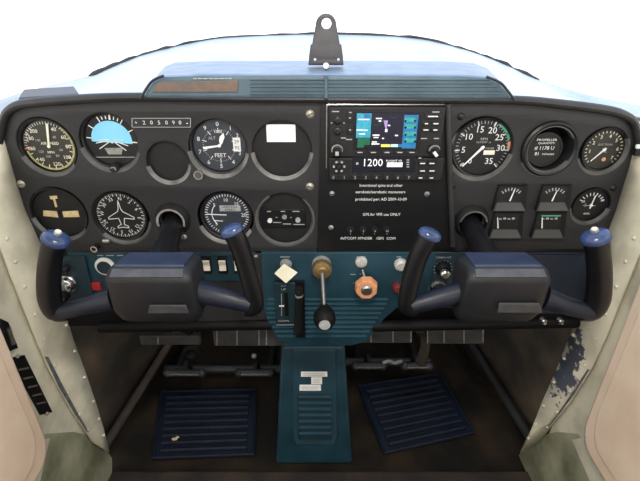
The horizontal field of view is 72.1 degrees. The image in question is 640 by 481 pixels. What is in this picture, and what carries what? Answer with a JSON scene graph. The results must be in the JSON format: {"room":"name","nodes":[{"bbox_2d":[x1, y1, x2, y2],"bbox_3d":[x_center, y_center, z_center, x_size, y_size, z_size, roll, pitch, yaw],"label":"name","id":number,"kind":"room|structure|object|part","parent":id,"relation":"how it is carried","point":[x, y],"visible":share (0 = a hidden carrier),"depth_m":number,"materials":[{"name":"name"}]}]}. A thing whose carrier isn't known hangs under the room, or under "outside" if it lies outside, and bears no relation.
{"room":"control cabin","nodes":[
{"label":"control cabin","id":0,"kind":"room"},
{"bbox_2d":[64,238,185,435],"bbox_3d":[-0.432,0.118,0.981,0.035,0.600,0.474,5,27,10],"label":"wall","id":1,"kind":"structure","parent":0,"point":[115,364],"depth_m":0.98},
{"bbox_2d":[0,251,86,480],"bbox_3d":[-0.438,0.420,0.178,0.052,0.574,1.216,0,27,0],"label":"door","id":2,"kind":"structure","parent":1,"relation":"in","point":[22,428],"depth_m":0.62,"materials":[{"name":"beige paint"}]},
{"bbox_2d":[0,319,17,350],"bbox_3d":[-0.427,0.129,0.601,0.012,0.059,0.018,0,27,0],"label":"latch plate","id":3,"kind":"object","parent":2,"relation":"attached to","point":[6,330],"visible":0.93,"depth_m":0.60,"materials":[{"name":"metal"}]},
{"bbox_2d":[12,355,51,414],"bbox_3d":[-0.431,0.220,0.661,0.005,0.145,0.036,0,27,0],"label":"placard","id":4,"kind":"object","parent":2,"relation":"attached to","point":[27,376],"visible":1,"depth_m":0.66,"materials":[{"name":"grey metal"}]},
{"bbox_2d":[0,140,108,451],"bbox_3d":[-0.424,0.152,0.698,0.019,0.627,0.067,7,28,14],"label":"door frame","id":5,"kind":"structure","parent":1,"relation":"attached to","point":[19,242],"depth_m":0.65,"materials":[{"name":"beige paint"}]},
{"bbox_2d":[35,432,111,480],"bbox_3d":[-0.436,0.428,0.782,0.014,0.315,0.211,0,27,0],"label":"trim","id":6,"kind":"structure","parent":1,"relation":"attached to","point":[70,456],"depth_m":0.77,"materials":[{"name":"beige paint"}]},
{"bbox_2d":[106,331,180,447],"bbox_3d":[-0.417,0.325,1.091,0.019,0.090,0.383,6,28,12],"label":"trim","id":7,"kind":"structure","parent":1,"relation":"attached to","point":[113,432],"depth_m":1.03,"materials":[{"name":"grey metal"}]},
{"bbox_2d":[4,102,320,251],"bbox_3d":[-0.221,-0.087,0.619,0.463,0.224,0.046,0,27,0],"label":"panel","id":8,"kind":"object","parent":1,"relation":"attached to","point":[87,179],"visible":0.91,"depth_m":0.61,"materials":[{"name":"grey metal"}]},
{"bbox_2d":[18,117,82,171],"bbox_3d":[-0.367,-0.131,0.602,0.078,0.078,0.022,0,27,0],"label":"indicator","id":9,"kind":"object","parent":8,"relation":"attached to","point":[45,142],"visible":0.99,"depth_m":0.59,"materials":[{"name":"black glass"}]},
{"bbox_2d":[30,187,88,236],"bbox_3d":[-0.379,-0.042,0.647,0.084,0.084,0.022,0,27,0],"label":"turn coordinator","id":10,"kind":"object","parent":8,"relation":"attached to","point":[54,208],"visible":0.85,"depth_m":0.64,"materials":[{"name":"black plastic"}]},
{"bbox_2d":[81,113,138,172],"bbox_3d":[-0.280,-0.135,0.595,0.079,0.081,0.032,0,27,0],"label":"indicator","id":11,"kind":"object","parent":8,"relation":"attached to","point":[109,140],"visible":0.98,"depth_m":0.59,"materials":[{"name":"white paint"}]},
{"bbox_3d":[-0.280,-0.100,0.601,0.012,0.012,0.010,0,27,0],"label":"setting knob","id":12,"kind":"part","parent":11,"relation":"part of","materials":[{"name":"black plastic"}]},
{"bbox_2d":[90,191,149,251],"bbox_3d":[-0.294,-0.031,0.644,0.085,0.089,0.039,0,27,0],"label":"indicator","id":13,"kind":"object","parent":8,"relation":"attached to","point":[119,214],"visible":0.99,"depth_m":0.64,"materials":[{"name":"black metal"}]},
{"bbox_3d":[-0.332,0.010,0.649,0.010,0.010,0.010,0,27,0],"label":"caging knob","id":14,"kind":"part","parent":13,"relation":"part of","materials":[{"name":"black plastic"}]},
{"bbox_3d":[-0.315,0.001,0.649,0.010,0.007,0.007,0,27,0],"label":"knob stem","id":15,"kind":"part","parent":13,"relation":"part of","materials":[{"name":"metal"}]},
{"bbox_3d":[-0.225,-0.096,0.638,0.455,0.205,0.004,0,27,0],"label":"backing plate","id":16,"kind":"part","parent":8,"relation":"part of","materials":[{"name":"black metal"}]},
{"bbox_2d":[36,211,263,321],"bbox_3d":[-0.209,0.012,0.585,0.279,0.136,0.178,0,27,0],"label":"yoke","id":17,"kind":"object","parent":8,"relation":"attached to","point":[164,283],"visible":1,"depth_m":0.52,"materials":[{"name":"black plastic"}]},
{"bbox_3d":[-0.292,0.080,0.549,0.067,0.037,0.030,-6,28,-12],"label":"arm","id":18,"kind":"part","parent":17,"relation":"part of"},
{"bbox_3d":[-0.181,0.081,0.523,0.049,0.012,0.005,0,27,0],"label":"name plate","id":19,"kind":"part","parent":17,"relation":"part of","materials":[{"name":"grey metal"}]},
{"bbox_3d":[-0.124,0.067,0.546,0.081,0.041,0.032,3,27,5],"label":"arm","id":20,"kind":"part","parent":17,"relation":"part of"},
{"bbox_2d":[130,117,191,127],"bbox_3d":[-0.206,-0.153,0.572,0.079,0.014,0.002,0,27,0],"label":"card","id":21,"kind":"object","parent":8,"relation":"attached to","point":[136,122],"visible":1,"depth_m":0.57,"materials":[{"name":"black plastic"}]},
{"bbox_2d":[62,251,266,325],"bbox_3d":[-0.253,0.088,0.675,0.337,0.139,0.048,0,27,0],"label":"switch panel","id":22,"kind":"object","parent":8,"relation":"attached to","point":[81,264],"depth_m":0.68,"materials":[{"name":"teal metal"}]},
{"bbox_3d":[-0.386,0.044,0.663,0.012,0.012,0.010,0,27,0],"label":"knob","id":23,"kind":"part","parent":22,"relation":"part of","materials":[{"name":"black plastic"}]},
{"bbox_3d":[-0.389,0.074,0.663,0.030,0.030,0.038,0,27,0],"label":"primer knob","id":24,"kind":"part","parent":22,"relation":"part of","materials":[{"name":"silver metal"}]},
{"bbox_2d":[91,282,101,290],"bbox_3d":[-0.350,0.073,0.687,0.017,0.017,0.006,0,27,0],"label":"switch","id":25,"kind":"object","parent":22,"relation":"attached to","point":[96,286],"visible":0.98,"depth_m":0.68,"materials":[{"name":"red plastic"}]},
{"bbox_2d":[95,257,113,274],"bbox_3d":[-0.328,0.040,0.670,0.030,0.030,0.006,0,27,0],"label":"switch","id":26,"kind":"object","parent":22,"relation":"attached to","point":[102,265],"visible":0.7,"depth_m":0.67,"materials":[{"name":"white plastic"}]},
{"bbox_2d":[97,320,271,332],"bbox_3d":[-0.220,0.140,0.722,0.284,0.025,0.019,0,27,0],"label":"roll","id":27,"kind":"object","parent":22,"relation":"attached to","point":[121,326],"visible":0.88,"depth_m":0.71,"materials":[{"name":"black plastic"}]},
{"bbox_2d":[201,256,211,272],"bbox_3d":[-0.172,0.038,0.668,0.014,0.028,0.009,0,27,0],"label":"rocker switch","id":28,"kind":"object","parent":22,"relation":"attached to","point":[206,260],"visible":0.77,"depth_m":0.67,"materials":[{"name":"white plastic"}]},
{"bbox_2d":[217,256,227,272],"bbox_3d":[-0.148,0.038,0.668,0.014,0.028,0.009,0,27,0],"label":"rocker switch","id":29,"kind":"object","parent":22,"relation":"attached to","point":[222,260],"visible":1,"depth_m":0.67,"materials":[{"name":"white plastic"}]},
{"bbox_2d":[233,259,237,272],"bbox_3d":[-0.124,0.038,0.668,0.014,0.028,0.009,0,27,0],"label":"rocker switch","id":30,"kind":"object","parent":22,"relation":"attached to","point":[234,265],"visible":0.32,"depth_m":0.67,"materials":[{"name":"white plastic"}]},
{"bbox_2d":[147,141,189,180],"bbox_3d":[-0.209,-0.107,0.607,0.066,0.066,0.003,0,27,0],"label":"plate","id":31,"kind":"object","parent":8,"relation":"attached to","point":[169,161],"visible":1,"depth_m":0.60,"materials":[{"name":"black plastic"}]},
{"bbox_2d":[189,119,247,179],"bbox_3d":[-0.136,-0.127,0.599,0.079,0.084,0.032,0,27,0],"label":"altimeter","id":32,"kind":"object","parent":8,"relation":"attached to","point":[218,146],"visible":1,"depth_m":0.60,"materials":[{"name":"black metal"},{"name":"glass"},{"name":"white paint"}]},
{"bbox_3d":[-0.166,-0.092,0.607,0.014,0.014,0.014,0,27,0],"label":"setting knob","id":33,"kind":"part","parent":32,"relation":"part of","materials":[{"name":"grey metal"}]},
{"bbox_2d":[200,191,252,237],"bbox_3d":[-0.136,-0.041,0.648,0.076,0.076,0.022,0,27,0],"label":"indicator","id":34,"kind":"object","parent":8,"relation":"attached to","point":[219,209],"visible":0.87,"depth_m":0.64,"materials":[{"name":"black metal"},{"name":"glass"},{"name":"white paint"}]},
{"bbox_2d":[252,120,311,175],"bbox_3d":[-0.052,-0.123,0.598,0.087,0.087,0.004,0,27,0],"label":"plate","id":35,"kind":"object","parent":8,"relation":"attached to","point":[281,147],"visible":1,"depth_m":0.60,"materials":[{"name":"black plastic"}]},
{"bbox_2d":[259,193,311,242],"bbox_3d":[-0.051,-0.031,0.642,0.089,0.089,0.010,0,27,0],"label":"indicator","id":36,"kind":"object","parent":8,"relation":"attached to","point":[284,217],"visible":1,"depth_m":0.64,"materials":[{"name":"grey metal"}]},
{"bbox_2d":[0,13,639,144],"bbox_3d":[-0.001,-0.226,0.611,0.855,0.158,0.167,0,27,0],"label":"glareshield","id":37,"kind":"object","parent":8,"relation":"attached to","point":[405,82],"depth_m":0.55,"materials":[{"name":"plastic"}]},
{"bbox_3d":[0.008,-0.262,0.574,0.046,0.061,0.030,0,27,0],"label":"bracket","id":38,"kind":"part","parent":37,"relation":"part of","materials":[{"name":"grey metal"}]},
{"bbox_2d":[140,61,514,100],"bbox_3d":[0.011,-0.225,0.612,0.535,0.033,0.165,0,27,0],"label":"hood","id":39,"kind":"object","parent":37,"relation":"attached to","point":[200,80],"depth_m":0.54,"materials":[{"name":"plastic"}]},
{"bbox_2d":[261,250,434,344],"bbox_3d":[0.056,0.098,0.691,0.291,0.177,0.026,0,27,0],"label":"panel","id":40,"kind":"object","parent":8,"relation":"attached to","point":[355,315],"depth_m":0.68,"materials":[{"name":"teal metal"}]},
{"bbox_2d":[274,282,295,325],"bbox_3d":[-0.054,0.100,0.689,0.033,0.082,0.005,0,27,0],"label":"indicator","id":41,"kind":"object","parent":40,"relation":"attached to","point":[284,292],"visible":1,"depth_m":0.69,"materials":[{"name":"plastic"}]},
{"bbox_3d":[-0.051,0.039,0.655,0.018,0.018,0.016,0,27,0],"label":"carburettor heat knob","id":42,"kind":"part","parent":40,"relation":"part of","materials":[{"name":"silver metal"}]},
{"bbox_2d":[275,264,296,282],"bbox_3d":[-0.050,0.049,0.646,0.034,0.032,0.003,0,27,0],"label":"paper tag","id":43,"kind":"object","parent":40,"relation":"hanging from","point":[284,272],"visible":1,"depth_m":0.65,"materials":[{"name":"beige paper"}]},
{"bbox_2d":[294,280,305,337],"bbox_3d":[-0.033,0.113,0.690,0.019,0.110,0.015,0,27,0],"label":"lever","id":44,"kind":"object","parent":40,"relation":"attached to","point":[299,319],"visible":1,"depth_m":0.69,"materials":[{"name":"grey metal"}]},
{"bbox_3d":[-0.034,0.115,0.689,0.016,0.076,0.012,0,27,0],"label":"handle","id":45,"kind":"part","parent":44,"relation":"part of","materials":[{"name":"black plastic"}]},
{"bbox_2d":[312,256,335,329],"bbox_3d":[0.005,0.074,0.629,0.031,0.072,0.096,-1,27,-2],"label":"throttle","id":46,"kind":"object","parent":40,"relation":"attached to","point":[324,318],"visible":1,"depth_m":0.63,"materials":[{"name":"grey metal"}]},
{"bbox_3d":[0.005,0.072,0.632,0.007,0.047,0.048,-2,27,-4],"label":"rod","id":47,"kind":"part","parent":46,"relation":"part of","materials":[{"name":"metal"}]},
{"bbox_3d":[0.006,0.115,0.596,0.015,0.016,0.001,0,27,0],"label":"knob","id":48,"kind":"part","parent":46,"relation":"part of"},
{"bbox_2d":[355,256,376,298],"bbox_3d":[0.069,0.057,0.657,0.034,0.060,0.030,0,27,0],"label":"mixture control knob","id":49,"kind":"object","parent":40,"relation":"attached to","point":[365,286],"visible":1,"depth_m":0.65,"materials":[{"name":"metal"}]},
{"bbox_3d":[0.069,0.075,0.651,0.017,0.018,0.003,0,27,0],"label":"knob","id":50,"kind":"part","parent":49,"relation":"part of","materials":[{"name":"metal"}]},
{"bbox_3d":[0.119,0.073,0.675,0.016,0.016,0.012,0,27,0],"label":"knob","id":51,"kind":"part","parent":40,"relation":"part of","materials":[{"name":"red plastic"}]},
{"bbox_2d":[428,252,464,307],"bbox_3d":[0.198,0.067,0.662,0.062,0.100,0.028,0,27,0],"label":"control plate","id":52,"kind":"object","parent":40,"relation":"attached to","point":[450,257],"depth_m":0.66,"materials":[{"name":"teal metal"}]},
{"bbox_3d":[0.182,0.075,0.673,0.025,0.025,0.010,0,27,0],"label":"cabin air knob","id":53,"kind":"part","parent":52,"relation":"part of","materials":[{"name":"grey metal"}]},
{"bbox_3d":[0.185,0.047,0.650,0.024,0.024,0.025,0,27,0],"label":"cabin heat knob","id":54,"kind":"part","parent":52,"relation":"part of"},
{"bbox_3d":[0.183,0.049,0.643,0.014,0.014,0.009,0,27,0],"label":"knob","id":55,"kind":"part","parent":52,"relation":"part of","materials":[{"name":"silver metal"}]},
{"bbox_2d":[372,317,580,331],"bbox_3d":[0.255,0.137,0.721,0.340,0.027,0.019,0,27,0],"label":"roll","id":56,"kind":"object","parent":40,"relation":"attached to","point":[569,322],"visible":0.82,"depth_m":0.71,"materials":[{"name":"black plastic"}]},
{"bbox_2d":[538,316,546,324],"bbox_3d":[0.357,0.130,0.704,0.010,0.011,0.012,0,27,0],"label":"stud","id":57,"kind":"object","parent":56,"relation":"attached to","point":[542,320],"visible":1,"depth_m":0.70,"materials":[{"name":"silver metal"}]},
{"bbox_2d":[555,316,563,324],"bbox_3d":[0.385,0.130,0.704,0.010,0.011,0.012,0,27,0],"label":"stud","id":58,"kind":"object","parent":56,"relation":"attached to","point":[559,320],"visible":1,"depth_m":0.70,"materials":[{"name":"silver metal"}]},
{"bbox_2d":[317,103,455,270],"bbox_3d":[0.098,-0.065,0.612,0.204,0.245,0.019,0,27,0],"label":"plate","id":59,"kind":"object","parent":8,"relation":"attached to","point":[354,216],"depth_m":0.62,"materials":[{"name":"metal"}]},
{"bbox_2d":[329,156,443,180],"bbox_3d":[0.088,-0.097,0.592,0.153,0.034,0.011,0,27,0],"label":"transponder","id":60,"kind":"object","parent":59,"relation":"attached to","point":[355,168],"visible":1,"depth_m":0.59,"materials":[{"name":"black plastic"}]},
{"bbox_2d":[329,106,445,157],"bbox_3d":[0.085,-0.137,0.565,0.146,0.066,0.023,0,27,0],"label":"gps navigator","id":61,"kind":"object","parent":59,"relation":"attached to","point":[417,131],"visible":1,"depth_m":0.56,"materials":[{"name":"black plastic"}]},
{"bbox_3d":[0.022,-0.117,0.571,0.016,0.016,0.014,0,27,0],"label":"knob","id":62,"kind":"part","parent":61,"relation":"part of","materials":[{"name":"black plastic"}]},
{"bbox_3d":[0.022,-0.140,0.564,0.010,0.010,0.006,0,27,0],"label":"knob","id":63,"kind":"part","parent":61,"relation":"part of","materials":[{"name":"black plastic"}]},
{"bbox_3d":[0.022,-0.152,0.558,0.010,0.010,0.006,0,27,0],"label":"knob","id":64,"kind":"part","parent":61,"relation":"part of","materials":[{"name":"black plastic"}]},
{"bbox_3d":[0.149,-0.116,0.572,0.016,0.016,0.014,0,27,0],"label":"knob","id":65,"kind":"part","parent":61,"relation":"part of","materials":[{"name":"plastic"}]},
{"bbox_3d":[0.121,0.037,0.658,0.020,0.020,0.009,0,27,0],"label":"knob","id":66,"kind":"part","parent":59,"relation":"part of","materials":[{"name":"white plastic"}]},
{"bbox_2d":[183,331,201,359],"bbox_3d":[-0.226,0.181,0.774,0.032,0.066,0.014,0,27,0],"label":"pulley","id":67,"kind":"object","parent":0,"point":[192,356],"visible":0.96,"depth_m":0.78,"materials":[{"name":"black metal"}]},
{"bbox_2d":[213,330,284,345],"bbox_3d":[-0.123,0.163,0.761,0.122,0.043,0.011,0,27,0],"label":"strip","id":68,"kind":"object","parent":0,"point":[237,337],"visible":0.7,"depth_m":0.76,"materials":[{"name":"black plastic"}]},
{"bbox_2d":[107,334,525,471],"bbox_3d":[0.000,0.678,0.575,1.240,0.030,1.750,0,27,0],"label":"floor","id":69,"kind":"structure","parent":0,"point":[496,444],"depth_m":1.03,"materials":[{"name":"carpet"}]},
{"bbox_2d":[151,388,256,459],"bbox_3d":[-0.271,0.422,1.028,0.263,0.012,0.201,0,27,0],"label":"floor mat","id":70,"kind":"object","parent":69,"relation":"on","point":[208,423],"visible":1,"depth_m":1.02,"materials":[{"name":"blue rubber"}]},
{"bbox_2d":[163,331,279,377],"bbox_3d":[-0.255,0.299,1.201,0.308,0.070,0.230,0,27,0],"label":"rudder pedals","id":71,"kind":"object","parent":69,"relation":"on","point":[187,369],"visible":0.9,"depth_m":1.13,"materials":[{"name":"grey metal"}]},
{"bbox_2d":[276,343,351,462],"bbox_3d":[-0.013,0.274,1.036,0.163,0.269,0.363,0,27,0],"label":"pedestal cover","id":72,"kind":"object","parent":69,"relation":"on","point":[314,425],"visible":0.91,"depth_m":0.90,"materials":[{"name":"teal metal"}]},
{"bbox_3d":[-0.010,0.320,0.893,0.093,0.212,0.055,0,27,0],"label":"raised panel","id":73,"kind":"part","parent":72,"relation":"part of","materials":[{"name":"teal plastic"}]},
{"bbox_2d":[346,335,433,370],"bbox_3d":[0.178,0.278,1.190,0.219,0.069,0.230,0,27,0],"label":"rudder pedals","id":74,"kind":"object","parent":69,"relation":"on","point":[356,363],"visible":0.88,"depth_m":1.09,"materials":[{"name":"grey metal"}]},
{"bbox_2d":[357,372,474,454],"bbox_3d":[0.227,0.407,1.059,0.231,0.012,0.204,-5,27,-10],"label":"floor mat","id":75,"kind":"object","parent":69,"relation":"on","point":[407,413],"visible":1,"depth_m":1.05,"materials":[{"name":"blue rubber"}]},
{"bbox_2d":[0,34,639,121],"bbox_3d":[0.001,-0.306,0.779,0.886,0.091,0.496,0,27,0],"label":"engine cowling","id":76,"kind":"object","parent":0,"point":[133,75],"visible":0.5,"depth_m":0.82,"materials":[{"name":"white metal"}]},
{"bbox_2d":[19,86,77,99],"bbox_3d":[-0.365,-0.198,0.596,0.106,0.012,0.058,0,27,0],"label":"pad","id":77,"kind":"object","parent":76,"relation":"on","point":[39,92],"visible":0.76,"depth_m":0.59,"materials":[{"name":"blue plastic"}]},
{"bbox_2d":[88,32,539,79],"bbox_3d":[-0.005,-0.369,0.869,0.787,0.069,0.284,0,27,0],"label":"windscreen sealant","id":78,"kind":"object","parent":76,"relation":"on","point":[97,71],"visible":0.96,"depth_m":0.91,"materials":[{"name":"black rubber"}]},
{"bbox_2d":[196,237,457,333],"bbox_3d":[0.000,-0.011,1.190,1.200,0.640,0.030,0,27,0],"label":"wall","id":79,"kind":"structure","parent":0,"point":[201,332],"depth_m":1.32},
{"bbox_2d":[454,249,583,433],"bbox_3d":[0.432,0.118,0.981,0.035,0.600,0.474,-5,27,-10],"label":"wall","id":80,"kind":"structure","parent":0,"point":[525,362],"depth_m":0.98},
{"bbox_2d":[109,472,530,480],"bbox_3d":[0.000,0.553,0.773,0.860,0.012,0.315,0,27,0],"label":"trim","id":81,"kind":"structure","parent":80,"relation":"attached to","point":[115,476],"depth_m":0.90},
{"bbox_2d":[362,331,411,342],"bbox_3d":[0.115,0.159,0.759,0.087,0.039,0.011,0,27,0],"label":"strip","id":82,"kind":"object","parent":80,"relation":"attached to","point":[392,336],"visible":0.5,"depth_m":0.76,"materials":[{"name":"black plastic"}]},
{"bbox_2d":[384,308,456,319],"bbox_3d":[0.000,0.102,0.756,0.820,0.066,0.026,0,27,0],"label":"trim","id":83,"kind":"structure","parent":80,"relation":"attached to","point":[442,313],"depth_m":0.76,"materials":[{"name":"black plastic"}]},
{"bbox_2d":[139,333,201,344],"bbox_3d":[-0.260,0.171,0.765,0.104,0.020,0.011,0,27,0],"label":"strip","id":84,"kind":"object","parent":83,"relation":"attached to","point":[145,338],"visible":1,"depth_m":0.76,"materials":[{"name":"black plastic"}]},
{"bbox_2d":[416,331,429,366],"bbox_3d":[0.198,0.205,0.850,0.028,0.154,0.095,11,29,21],"label":"duct","id":85,"kind":"object","parent":80,"relation":"hanging from","point":[422,357],"visible":0.71,"depth_m":0.85,"materials":[{"name":"grey plastic"}]},
{"bbox_2d":[382,359,402,364],"bbox_3d":[0.150,0.252,0.914,0.042,0.012,0.007,0,27,0],"label":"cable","id":86,"kind":"object","parent":85,"relation":"attached to","point":[387,360],"visible":1,"depth_m":0.91,"materials":[{"name":"grey metal"}]},
{"bbox_2d":[425,330,484,343],"bbox_3d":[0.233,0.160,0.760,0.102,0.041,0.011,0,27,0],"label":"strip","id":87,"kind":"object","parent":80,"relation":"attached to","point":[444,336],"visible":0.64,"depth_m":0.76,"materials":[{"name":"black plastic"}]},
{"bbox_2d":[467,344,529,439],"bbox_3d":[0.417,0.325,1.091,0.019,0.090,0.383,-6,28,-12],"label":"trim","id":88,"kind":"structure","parent":80,"relation":"attached to","point":[494,381],"depth_m":1.04,"materials":[{"name":"grey metal"}]},
{"bbox_2d":[519,432,604,480],"bbox_3d":[0.436,0.455,0.819,0.014,0.334,0.239,0,27,0],"label":"trim","id":89,"kind":"structure","parent":80,"relation":"attached to","point":[559,456],"depth_m":0.79,"materials":[{"name":"green fabric"}]},
{"bbox_2d":[520,155,639,452],"bbox_3d":[0.412,0.152,0.698,0.036,0.627,0.071,0,27,0],"label":"door frame","id":90,"kind":"structure","parent":80,"relation":"attached to","point":[584,345],"depth_m":0.67,"materials":[{"name":"beige paint"}]},
{"bbox_2d":[451,104,634,251],"bbox_3d":[0.302,-0.086,0.620,0.281,0.223,0.045,0,27,0],"label":"panel","id":91,"kind":"object","parent":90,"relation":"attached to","point":[471,194],"visible":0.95,"depth_m":0.61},
{"bbox_2d":[452,116,512,176],"bbox_3d":[0.220,-0.129,0.603,0.084,0.084,0.022,0,27,0],"label":"tachometer","id":92,"kind":"object","parent":91,"relation":"attached to","point":[480,146],"visible":1,"depth_m":0.60,"materials":[{"name":"white paint"}]},
{"bbox_2d":[398,213,612,321],"bbox_3d":[0.228,0.015,0.586,0.262,0.131,0.178,0,27,0],"label":"yoke","id":93,"kind":"object","parent":91,"relation":"attached to","point":[488,284],"visible":1,"depth_m":0.52,"materials":[{"name":"black plastic"}]},
{"bbox_3d":[0.150,0.068,0.547,0.081,0.042,0.032,-2,27,-4],"label":"arm","id":94,"kind":"part","parent":93,"relation":"part of"},
{"bbox_3d":[0.238,0.080,0.522,0.055,0.014,0.005,0,27,0],"label":"name plate","id":95,"kind":"part","parent":93,"relation":"part of","materials":[{"name":"grey metal"}]},
{"bbox_3d":[0.310,0.078,0.551,0.063,0.040,0.031,4,27,8],"label":"arm","id":96,"kind":"part","parent":93,"relation":"part of"},
{"bbox_2d":[488,211,523,237],"bbox_3d":[0.270,-0.022,0.635,0.048,0.040,0.008,0,27,0],"label":"gauge","id":97,"kind":"object","parent":91,"relation":"attached to","point":[504,224],"visible":0.98,"depth_m":0.64,"materials":[{"name":"white paint"}]},
{"bbox_3d":[0.306,-0.097,0.637,0.274,0.197,0.004,0,27,0],"label":"backing plate","id":98,"kind":"part","parent":91,"relation":"part of","materials":[{"name":"black metal"}]},
{"bbox_2d":[491,184,527,210],"bbox_3d":[0.267,-0.060,0.616,0.046,0.038,0.008,0,27,0],"label":"gauge","id":99,"kind":"object","parent":91,"relation":"attached to","point":[508,197],"visible":1,"depth_m":0.62,"materials":[{"name":"white paint"}]},
{"bbox_2d":[499,250,585,317],"bbox_3d":[0.334,0.078,0.692,0.220,0.140,0.009,0,27,0],"label":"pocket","id":100,"kind":"object","parent":91,"relation":"attached to","point":[566,268],"visible":0.14,"depth_m":0.67,"materials":[{"name":"plastic"}]},
{"bbox_2d":[529,211,566,237],"bbox_3d":[0.331,-0.022,0.635,0.048,0.040,0.008,0,27,0],"label":"pressure gauge","id":101,"kind":"object","parent":91,"relation":"attached to","point":[546,224],"visible":1,"depth_m":0.64,"materials":[{"name":"white paint"}]},
{"bbox_2d":[521,121,578,175],"bbox_3d":[0.306,-0.127,0.598,0.074,0.074,0.032,0,27,0],"label":"meter","id":102,"kind":"object","parent":91,"relation":"attached to","point":[543,152],"visible":0.99,"depth_m":0.59,"materials":[{"name":"black plastic"}]},
{"bbox_2d":[534,184,571,210],"bbox_3d":[0.329,-0.060,0.616,0.046,0.038,0.008,0,27,0],"label":"gauge","id":103,"kind":"object","parent":91,"relation":"attached to","point":[551,197],"visible":1,"depth_m":0.62,"materials":[{"name":"white paint"}]},
{"bbox_2d":[571,187,609,220],"bbox_3d":[0.391,-0.054,0.641,0.056,0.056,0.022,0,27,0],"label":"ammeter","id":104,"kind":"object","parent":91,"relation":"attached to","point":[590,203],"visible":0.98,"depth_m":0.63,"materials":[{"name":"white paint"}]},
{"bbox_2d":[578,127,625,170],"bbox_3d":[0.386,-0.127,0.604,0.063,0.063,0.022,0,27,0],"label":"gauge","id":105,"kind":"object","parent":91,"relation":"attached to","point":[603,147],"visible":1,"depth_m":0.60,"materials":[{"name":"white paint"}]},
{"bbox_2d":[549,257,639,480],"bbox_3d":[0.438,0.430,0.183,0.052,0.598,1.216,0,27,0],"label":"door","id":106,"kind":"structure","parent":80,"relation":"in","point":[605,411],"depth_m":0.62,"materials":[{"name":"beige paint"}]},
{"bbox_2d":[630,144,639,155],"bbox_3d":[0.415,-0.119,0.574,0.015,0.016,0.014,0,27,0],"label":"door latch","id":107,"kind":"structure","parent":80,"relation":"in","point":[635,150],"depth_m":0.57,"materials":[{"name":"metal"}]}
]}

